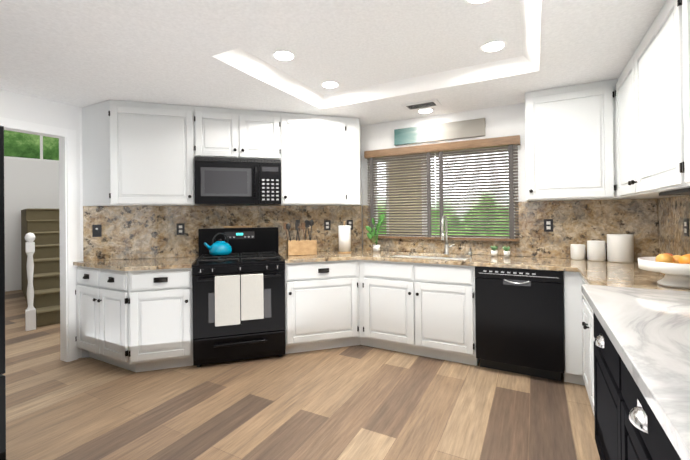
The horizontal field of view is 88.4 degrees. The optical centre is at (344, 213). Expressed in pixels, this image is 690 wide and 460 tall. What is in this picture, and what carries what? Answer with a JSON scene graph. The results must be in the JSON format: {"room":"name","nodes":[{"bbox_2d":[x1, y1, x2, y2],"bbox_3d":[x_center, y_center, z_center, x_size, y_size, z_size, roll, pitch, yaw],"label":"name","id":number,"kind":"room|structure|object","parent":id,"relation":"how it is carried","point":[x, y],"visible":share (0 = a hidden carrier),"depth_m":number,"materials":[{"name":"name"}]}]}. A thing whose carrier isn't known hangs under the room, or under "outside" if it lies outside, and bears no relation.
{"room":"kitchen","nodes":[
{"label":"kitchen","id":0,"kind":"room"},
{"bbox_2d":[4,158,58,291],"bbox_3d":[-6.277,-0.383,6.421,2.603,3.600,0.120,0,0,-45],"label":"wall","id":1,"kind":"structure","parent":0,"point":[31,184],"depth_m":6.57,"materials":[{"name":"white paint"}]},
{"bbox_2d":[4,136,58,161],"bbox_3d":[-5.863,-1.336,6.847,1.300,0.660,0.040,0,0,-45],"label":"window","id":2,"kind":"structure","parent":1,"relation":"in","point":[41,149],"depth_m":6.82,"materials":[{"name":"white wood"}]},
{"bbox_2d":[0,89,80,357],"bbox_3d":[-2.449,-0.434,3.622,0.115,3.600,7.800,-1,0,28],"label":"wall","id":3,"kind":"structure","parent":0,"point":[20,107],"depth_m":3.15,"materials":[{"name":"white paint"}]},
{"bbox_2d":[0,117,77,361],"bbox_3d":[-2.827,0.295,2.882,0.128,2.145,1.081,-1,0,28],"label":"door frame","id":4,"kind":"structure","parent":3,"relation":"attached to","point":[68,221],"depth_m":3.28,"materials":[{"name":"white wood"}]},
{"bbox_2d":[81,204,96,263],"bbox_3d":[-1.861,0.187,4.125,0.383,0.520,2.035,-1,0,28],"label":"backsplash","id":5,"kind":"structure","parent":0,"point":[89,210],"depth_m":3.36,"materials":[{"name":"brown stone"}]},
{"bbox_2d":[97,204,124,267],"bbox_3d":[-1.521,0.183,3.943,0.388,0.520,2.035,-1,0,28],"label":"backsplash","id":6,"kind":"structure","parent":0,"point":[110,217],"depth_m":3.41,"materials":[{"name":"brown stone"}]},
{"bbox_2d":[80,107,361,356],"bbox_3d":[-1.174,0.016,3.836,2.936,2.675,0.120,-1,0,-17],"label":"wall","id":7,"kind":"structure","parent":0,"point":[81,208],"depth_m":3.37,"materials":[{"name":"white paint"}]},
{"bbox_2d":[82,100,194,203],"bbox_3d":[-1.905,-0.543,3.462,0.961,0.937,0.730,-1,0,28],"label":"upper cabinet","id":8,"kind":"object","parent":7,"relation":"attached to","point":[131,150],"depth_m":3.24,"materials":[{"name":"white wood"}]},
{"bbox_2d":[193,106,280,159],"bbox_3d":[-1.086,-0.778,3.626,0.805,0.483,0.804,-1,0,28],"label":"upper cabinet","id":9,"kind":"object","parent":7,"relation":"attached to","point":[217,132],"depth_m":3.45,"materials":[{"name":"white wood"}]},
{"bbox_2d":[194,156,280,204],"bbox_3d":[-1.063,-0.309,3.564,0.795,0.442,0.453,-1,0,-17],"label":"microwave","id":10,"kind":"object","parent":9,"relation":"attached to","point":[232,181],"visible":1,"depth_m":3.38,"materials":[{"name":"black metal"}]},
{"bbox_2d":[281,113,369,207],"bbox_3d":[-0.273,-0.559,3.907,0.828,0.937,0.929,-1,0,28],"label":"upper cabinet","id":11,"kind":"object","parent":7,"relation":"attached to","point":[321,155],"depth_m":3.70,"materials":[{"name":"white wood"}]},
{"bbox_2d":[125,200,364,275],"bbox_3d":[-0.813,0.174,3.564,1.219,0.520,2.035,-1,0,28],"label":"backsplash","id":12,"kind":"structure","parent":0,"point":[161,235],"depth_m":3.63,"materials":[{"name":"brown stone"}]},
{"bbox_2d":[3,290,599,459],"bbox_3d":[-2.791,1.396,3.751,11.000,0.050,7.900,-1,0,28],"label":"floor","id":13,"kind":"structure","parent":0,"point":[359,402],"depth_m":2.43,"materials":[{"name":"brown wood"}]},
{"bbox_2d":[0,126,5,459],"bbox_3d":[-2.154,0.475,1.407,0.916,1.760,0.970,-1,0,28],"label":"refrigerator","id":14,"kind":"object","parent":13,"relation":"on","point":[2,360],"visible":1,"depth_m":1.63,"materials":[{"name":"black"}]},
{"bbox_2d":[24,233,35,330],"bbox_3d":[-3.748,0.805,4.223,0.110,1.155,0.110,-1,0,28],"label":"newel post","id":15,"kind":"object","parent":13,"relation":"on","point":[30,317],"visible":1,"depth_m":4.20,"materials":[{"name":"white wood"}]},
{"bbox_2d":[21,209,59,326],"bbox_3d":[-4.514,0.656,5.787,1.000,1.480,3.225,0,0,-45],"label":"staircase","id":16,"kind":"structure","parent":13,"relation":"on","point":[42,225],"depth_m":5.16,"materials":[{"name":"carpet"}]},
{"bbox_2d":[75,268,124,368],"bbox_3d":[-1.988,0.921,3.477,0.796,0.881,0.786,-1,0,28],"label":"base cabinet","id":17,"kind":"object","parent":13,"relation":"on","point":[99,292],"depth_m":3.12,"materials":[{"name":"white wood"}]},
{"bbox_2d":[73,261,156,275],"bbox_3d":[-1.825,0.461,3.378,1.189,0.033,0.807,-1,0,28],"label":"countertop","id":18,"kind":"structure","parent":17,"relation":"on","point":[112,267],"depth_m":3.00,"materials":[{"name":"brown stone"}]},
{"bbox_2d":[125,272,192,371],"bbox_3d":[-1.501,0.915,3.216,0.426,0.881,0.786,-1,0,28],"label":"base cabinet","id":19,"kind":"object","parent":13,"relation":"on","point":[159,308],"depth_m":3.01,"materials":[{"name":"white wood"}]},
{"bbox_2d":[192,226,285,366],"bbox_3d":[-1.010,0.740,3.421,0.795,1.221,0.700,-1,0,-17],"label":"stove","id":20,"kind":"object","parent":13,"relation":"on","point":[238,280],"visible":1,"depth_m":3.16,"materials":[{"name":"black metal"}]},
{"bbox_2d":[204,233,231,255],"bbox_3d":[-1.235,0.298,3.473,0.215,0.218,0.251,-1,0,28],"label":"kettle","id":21,"kind":"object","parent":20,"relation":"on","point":[220,247],"depth_m":3.42,"materials":[{"name":"teal metal"}]},
{"bbox_2d":[285,260,356,353],"bbox_3d":[-0.253,0.904,3.792,0.940,0.881,1.119,-1,0,28],"label":"base cabinet","id":22,"kind":"object","parent":13,"relation":"on","point":[321,303],"depth_m":3.41,"materials":[{"name":"white wood"}]},
{"bbox_2d":[369,260,479,365],"bbox_3d":[0.789,0.892,3.521,1.040,0.881,0.616,-1,0,28],"label":"base cabinet","id":23,"kind":"object","parent":13,"relation":"on","point":[427,310],"depth_m":3.23,"materials":[{"name":"white wood"}]},
{"bbox_2d":[309,248,652,271],"bbox_3d":[0.823,0.432,3.204,3.406,0.033,1.146,-1,0,28],"label":"countertop","id":24,"kind":"structure","parent":23,"relation":"on","point":[553,263],"depth_m":3.14,"materials":[{"name":"brown stone"}]},
{"bbox_2d":[283,220,316,255],"bbox_3d":[-0.472,0.248,3.702,0.333,0.364,0.130,-1,0,-17],"label":"utensil caddy","id":25,"kind":"object","parent":24,"relation":"on","point":[300,247],"visible":1,"depth_m":3.67,"materials":[{"name":"brown wood"}]},
{"bbox_2d":[338,221,351,252],"bbox_3d":[-0.005,0.253,3.875,0.150,0.345,0.150,-1,0,28],"label":"paper towel holder","id":26,"kind":"object","parent":24,"relation":"on","point":[344,235],"visible":1,"depth_m":3.82,"materials":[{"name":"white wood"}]},
{"bbox_2d":[365,213,383,251],"bbox_3d":[0.349,0.210,3.936,0.207,0.424,0.162,-1,0,28],"label":"pothos plant","id":27,"kind":"object","parent":24,"relation":"on","point":[370,235],"visible":1,"depth_m":3.91,"materials":[{"name":"green plant"}]},
{"bbox_2d":[393,252,468,259],"bbox_3d":[0.809,0.544,3.502,0.830,0.212,0.450,-1,0,28],"label":"sink","id":28,"kind":"object","parent":24,"relation":"in","point":[394,253],"depth_m":3.59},
{"bbox_2d":[441,215,453,253],"bbox_3d":[1.019,0.215,3.531,0.106,0.398,0.214,-1,0,28],"label":"faucet","id":29,"kind":"object","parent":24,"relation":"on","point":[447,246],"visible":0.96,"depth_m":3.59,"materials":[{"name":"silver metal"}]},
{"bbox_2d":[490,246,497,256],"bbox_3d":[1.426,0.355,3.392,0.071,0.107,0.059,-1,0,28],"label":"succulent pot","id":30,"kind":"object","parent":24,"relation":"on","point":[494,251],"visible":1,"depth_m":3.38,"materials":[{"name":"white ceramic"}]},
{"bbox_2d":[502,246,509,256],"bbox_3d":[1.520,0.355,3.341,0.070,0.107,0.080,-1,0,28],"label":"succulent pot","id":31,"kind":"object","parent":24,"relation":"on","point":[506,252],"visible":1,"depth_m":3.32,"materials":[{"name":"white ceramic"}]},
{"bbox_2d":[570,244,585,259],"bbox_3d":[2.039,0.337,3.103,0.110,0.130,0.110,-1,0,28],"label":"canister","id":32,"kind":"object","parent":24,"relation":"on","point":[578,251],"visible":0.96,"depth_m":3.06,"materials":[{"name":"white ceramic"}]},
{"bbox_2d":[587,240,605,260],"bbox_3d":[2.148,0.318,3.032,0.132,0.165,0.132,-1,0,28],"label":"medium canister","id":33,"kind":"object","parent":24,"relation":"on","point":[596,250],"visible":1,"depth_m":2.98,"materials":[{"name":"white ceramic"}]},
{"bbox_2d":[607,234,633,262],"bbox_3d":[2.279,0.286,2.937,0.176,0.225,0.176,-1,0,28],"label":"canister","id":34,"kind":"object","parent":24,"relation":"on","point":[620,248],"visible":1,"depth_m":2.87,"materials":[{"name":"white ceramic"}]},
{"bbox_2d":[475,266,563,380],"bbox_3d":[1.523,0.883,3.106,0.637,0.879,0.624,-1,0,28],"label":"dishwasher","id":35,"kind":"object","parent":13,"relation":"on","point":[519,314],"visible":0.98,"depth_m":2.84,"materials":[{"name":"black metal"}]},
{"bbox_2d":[563,272,580,384],"bbox_3d":[2.138,0.875,2.810,0.720,0.881,0.596,-1,0,28],"label":"base cabinet","id":36,"kind":"object","parent":13,"relation":"on","point":[570,374],"depth_m":2.70,"materials":[{"name":"white wood"}]},
{"bbox_2d":[577,276,594,413],"bbox_3d":[1.849,0.875,2.157,0.616,0.881,0.808,-1,0,28],"label":"base cabinet","id":37,"kind":"object","parent":13,"relation":"on","point":[585,320],"depth_m":2.43,"materials":[{"name":"white wood"}]},
{"bbox_2d":[577,268,689,291],"bbox_3d":[1.828,0.418,2.149,0.637,0.033,0.780,-1,0,28],"label":"countertop","id":38,"kind":"structure","parent":37,"relation":"on","point":[617,277],"depth_m":2.20,"materials":[{"name":"brown stone"}]},
{"bbox_2d":[638,253,689,288],"bbox_3d":[1.841,0.309,1.961,0.344,0.181,0.344,-1,0,28],"label":"fruit bowl","id":39,"kind":"object","parent":38,"relation":"on","point":[675,269],"visible":1,"depth_m":1.92,"materials":[{"name":"white ceramic"}]},
{"bbox_2d":[581,284,689,459],"bbox_3d":[0.632,0.857,-0.040,0.686,0.927,4.208,-1,0,28],"label":"kitchen island","id":40,"kind":"object","parent":13,"relation":"on","point":[642,374],"visible":1,"depth_m":1.20,"materials":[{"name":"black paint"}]},
{"bbox_2d":[0,0,665,125],"bbox_3d":[-0.825,-1.121,1.543,4.955,0.175,5.870,-1,0,28],"label":"ceiling","id":41,"kind":"structure","parent":0,"point":[381,61],"depth_m":2.36,"materials":[{"name":"white paint"}]},
{"bbox_2d":[272,50,295,60],"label":"recessed light","id":42,"kind":"object","parent":41,"relation":"in","point":[282,55],"depth_m":2.52,"materials":[{"name":"white"}]},
{"bbox_2d":[321,81,339,87],"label":"recessed light","id":43,"kind":"object","parent":41,"relation":"in","point":[327,84],"depth_m":3.09,"materials":[{"name":"white"}]},
{"bbox_2d":[401,99,440,110],"bbox_3d":[0.731,-1.035,3.393,0.340,0.012,0.180,-1,0,28],"label":"ceiling vent","id":44,"kind":"object","parent":41,"relation":"in","point":[422,104],"visible":0.98,"depth_m":3.38,"materials":[{"name":"white metal"}]},
{"bbox_2d":[417,108,433,112],"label":"recessed light","id":45,"kind":"object","parent":41,"relation":"in","point":[426,110],"depth_m":3.57,"materials":[{"name":"white"}]},
{"bbox_2d":[464,0,490,4],"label":"recessed light","id":46,"kind":"object","parent":41,"relation":"in","point":[472,2],"depth_m":1.91,"materials":[{"name":"white"}]},
{"bbox_2d":[480,40,506,51],"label":"recessed light","id":47,"kind":"object","parent":41,"relation":"in","point":[490,46],"depth_m":2.41,"materials":[{"name":"white"}]},
{"bbox_2d":[361,103,525,249],"bbox_3d":[1.458,-0.012,3.584,2.880,2.675,0.120,-1,0,28],"label":"wall","id":48,"kind":"structure","parent":0,"point":[504,121],"depth_m":3.64,"materials":[{"name":"white paint"}]},
{"bbox_2d":[394,118,485,145],"bbox_3d":[0.977,-0.857,3.753,0.950,0.175,0.028,-1,0,28],"label":"canvas art","id":49,"kind":"object","parent":48,"relation":"attached to","point":[447,131],"visible":0.93,"depth_m":3.72},
{"bbox_2d":[364,135,519,240],"bbox_3d":[0.972,-0.226,3.760,1.600,0.995,0.177,-1,0,28],"label":"window unit","id":50,"kind":"structure","parent":48,"relation":"in","point":[409,178],"depth_m":3.68,"materials":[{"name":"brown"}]},
{"bbox_2d":[373,200,656,259],"bbox_3d":[1.438,0.150,3.509,2.552,0.520,0.026,-1,0,28],"label":"backsplash","id":51,"kind":"structure","parent":48,"relation":"attached to","point":[544,229],"depth_m":3.20,"materials":[{"name":"brown stone"}]},
{"bbox_2d":[525,81,604,203],"bbox_3d":[1.910,-0.585,3.071,0.614,0.937,0.346,-1,0,28],"label":"upper cabinet","id":52,"kind":"object","parent":48,"relation":"attached to","point":[563,124],"depth_m":2.94,"materials":[{"name":"white wood"}]},
{"bbox_2d":[601,55,676,199],"bbox_3d":[2.083,-0.589,2.421,0.420,0.937,0.678,-1,0,28],"label":"upper cabinet","id":53,"kind":"object","parent":0,"relation":"attached to","point":[607,156],"depth_m":2.69,"materials":[{"name":"white wood"}]},
{"bbox_2d":[633,0,689,195],"bbox_3d":[1.812,-0.588,1.837,0.346,0.937,0.878,-1,0,28],"label":"upper cabinet","id":54,"kind":"object","parent":0,"relation":"attached to","point":[655,57],"depth_m":1.85,"materials":[{"name":"white wood"}]},
{"bbox_2d":[657,196,689,255],"bbox_3d":[1.389,0.140,0.687,0.025,0.520,5.048,-1,0,28],"label":"backsplash","id":55,"kind":"structure","parent":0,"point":[673,216],"depth_m":2.56,"materials":[{"name":"brown stone"}]},
{"bbox_2d":[673,0,689,187],"bbox_3d":[1.412,-0.587,1.090,0.346,0.937,0.818,-1,0,28],"label":"upper cabinet","id":56,"kind":"object","parent":0,"relation":"attached to","point":[681,8],"depth_m":1.54,"materials":[{"name":"white wood"}]},
{"label":"outside","id":57,"kind":"structure","parent":0,"visible":0},
{"bbox_2d":[4,130,58,159],"bbox_3d":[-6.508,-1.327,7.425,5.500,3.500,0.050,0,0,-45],"label":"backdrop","id":58,"kind":"structure","parent":57,"point":[21,145],"depth_m":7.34,"materials":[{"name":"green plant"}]},
{"bbox_2d":[377,152,508,235],"bbox_3d":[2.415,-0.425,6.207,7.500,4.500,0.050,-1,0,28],"label":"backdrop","id":59,"kind":"structure","parent":57,"point":[435,186],"depth_m":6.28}
]}

